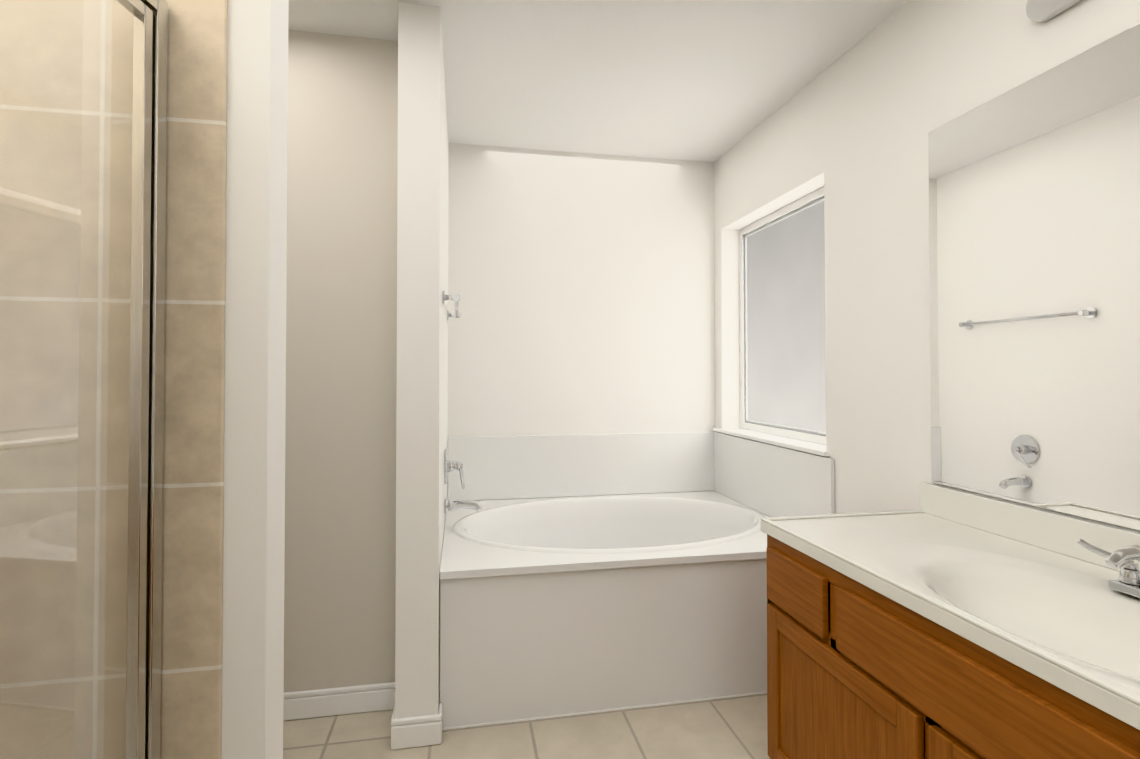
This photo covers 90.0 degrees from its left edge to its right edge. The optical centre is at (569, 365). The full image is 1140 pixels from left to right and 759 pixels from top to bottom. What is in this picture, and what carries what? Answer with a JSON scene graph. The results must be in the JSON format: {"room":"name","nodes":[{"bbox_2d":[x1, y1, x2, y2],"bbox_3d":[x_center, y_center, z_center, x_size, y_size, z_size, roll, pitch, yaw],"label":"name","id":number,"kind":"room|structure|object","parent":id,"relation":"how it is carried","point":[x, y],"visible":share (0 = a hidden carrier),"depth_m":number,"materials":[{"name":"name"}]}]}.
{"room":"bathroom","nodes":[
{"label":"bathroom","id":0,"kind":"room"},
{"bbox_2d":[222,0,288,758],"bbox_3d":[-1.228,0.009,1.104,1.226,2.660,0.120,0,-1,-11],"label":"wall","id":1,"kind":"structure","parent":0,"point":[254,449],"depth_m":1.16,"materials":[{"name":"white paint"}]},
{"bbox_2d":[0,0,227,758],"bbox_3d":[-1.248,0.008,1.033,1.136,2.659,0.010,0,-1,-11],"label":"wall tile","id":2,"kind":"structure","parent":1,"relation":"attached to","point":[193,485],"depth_m":1.10,"materials":[{"name":"beige tile"}]},
{"bbox_2d":[284,30,397,692],"bbox_3d":[-1.356,0.025,2.209,1.384,2.660,0.120,0,-1,-11],"label":"wall","id":3,"kind":"structure","parent":0,"point":[340,460],"depth_m":2.23,"materials":[{"name":"beige paint"}]},
{"bbox_2d":[283,682,394,720],"bbox_3d":[-1.350,1.301,2.123,1.370,0.105,0.014,0,-1,-11],"label":"baseboard","id":4,"kind":"structure","parent":3,"relation":"attached to","point":[297,705],"depth_m":2.20,"materials":[{"name":"white wood"}]},
{"bbox_2d":[395,2,448,718],"bbox_3d":[-0.661,0.031,2.661,0.148,2.660,1.250,0,-1,-11],"label":"wall","id":5,"kind":"structure","parent":0,"point":[422,322],"depth_m":2.05,"materials":[{"name":"white paint"}]},
{"bbox_2d":[391,703,394,719],"bbox_3d":[-0.648,1.301,2.136,0.014,0.105,0.250,0,-1,-11],"label":"baseboard","id":6,"kind":"structure","parent":5,"relation":"attached to","point":[393,715],"depth_m":2.04,"materials":[{"name":"white wood"}]},
{"bbox_2d":[391,714,441,749],"bbox_3d":[-0.544,1.300,2.021,0.176,0.105,0.014,0,-1,-11],"label":"baseboard","id":7,"kind":"structure","parent":5,"relation":"attached to","point":[412,732],"depth_m":2.02,"materials":[{"name":"white wood"}]},
{"bbox_2d":[438,703,442,730],"bbox_3d":[-0.472,1.300,2.078,0.014,0.105,0.071,0,-1,-11],"label":"baseboard","id":8,"kind":"structure","parent":5,"relation":"attached to","point":[440,710],"depth_m":2.09,"materials":[{"name":"white wood"}]},
{"bbox_2d":[442,291,460,319],"bbox_3d":[-0.555,-0.273,2.700,0.070,0.056,0.776,0,-1,-11],"label":"towel rail","id":9,"kind":"object","parent":5,"relation":"attached to","point":[455,297],"visible":1,"depth_m":2.35,"materials":[{"name":"silver metal"}]},
{"bbox_2d":[283,694,769,758],"bbox_3d":[-0.094,1.378,0.346,3.780,0.100,6.570,0,-1,-11],"label":"floor","id":10,"kind":"structure","parent":0,"point":[731,728],"depth_m":2.08,"materials":[{"name":"tile"}]},
{"bbox_2d":[0,0,167,758],"bbox_3d":[-0.799,0.308,0.703,0.130,2.050,0.798,0,-1,-1],"label":"shower enclosure","id":11,"kind":"object","parent":10,"relation":"on","point":[145,417],"visible":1,"depth_m":1.01,"materials":[{"name":"clear glass"}]},
{"bbox_2d":[439,431,834,729],"bbox_3d":[0.216,0.879,2.841,1.644,0.970,1.193,0,-1,-11],"label":"bathtub","id":12,"kind":"object","parent":10,"relation":"on","point":[562,602],"visible":0.94,"depth_m":2.33,"materials":[{"name":"white plastic"}]},
{"bbox_2d":[761,482,1139,758],"bbox_3d":[1.260,0.840,0.071,0.618,0.968,3.712,0,-1,-11],"label":"bathroom vanity","id":13,"kind":"object","parent":10,"relation":"on","point":[945,623],"visible":1,"depth_m":1.34,"materials":[{"name":"brown wood"}]},
{"bbox_2d":[1077,539,1139,597],"bbox_3d":[1.176,0.430,1.175,0.159,0.118,0.228,0,-1,-11],"label":"faucet","id":14,"kind":"object","parent":13,"relation":"on","point":[1127,585],"depth_m":1.23,"materials":[{"name":"silver metal"}]},
{"bbox_2d":[447,143,714,500],"bbox_3d":[0.021,0.043,3.486,1.796,2.660,0.120,0,-1,-11],"label":"wall","id":15,"kind":"structure","parent":0,"point":[582,285],"depth_m":3.44,"materials":[{"name":"white paint"}]},
{"bbox_2d":[288,0,907,161],"bbox_3d":[-0.094,-1.382,0.386,3.780,0.100,6.570,0,-1,-11],"label":"ceiling","id":16,"kind":"structure","parent":0,"point":[704,80],"depth_m":2.44,"materials":[{"name":"white paint"}]},
{"bbox_2d":[714,0,1139,532],"bbox_3d":[1.562,0.003,0.679,0.190,2.660,6.210,0,-1,-11],"label":"wall","id":17,"kind":"structure","parent":0,"point":[851,128],"depth_m":2.18,"materials":[{"name":"white paint"}]},
{"bbox_2d":[713,187,829,455],"bbox_3d":[1.090,-0.220,3.039,0.193,1.246,1.120,0,-1,-11],"label":"window","id":18,"kind":"structure","parent":17,"relation":"in","point":[782,314],"depth_m":3.05,"materials":[{"name":"white glass"}]},
{"bbox_2d":[928,23,1139,529],"bbox_3d":[1.560,-0.225,0.153,0.006,1.190,3.630,0,-1,-11],"label":"mirror","id":19,"kind":"object","parent":17,"relation":"attached to","point":[1034,226],"visible":1,"depth_m":1.55,"materials":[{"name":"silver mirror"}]},
{"bbox_2d":[1026,0,1080,21],"bbox_3d":[1.286,-1.053,1.176,0.170,0.225,0.820,0,-1,-11],"label":"sconce","id":20,"kind":"object","parent":17,"relation":"attached to","point":[1041,10],"visible":1,"depth_m":1.53,"materials":[{"name":"silver metal"}]}
]}

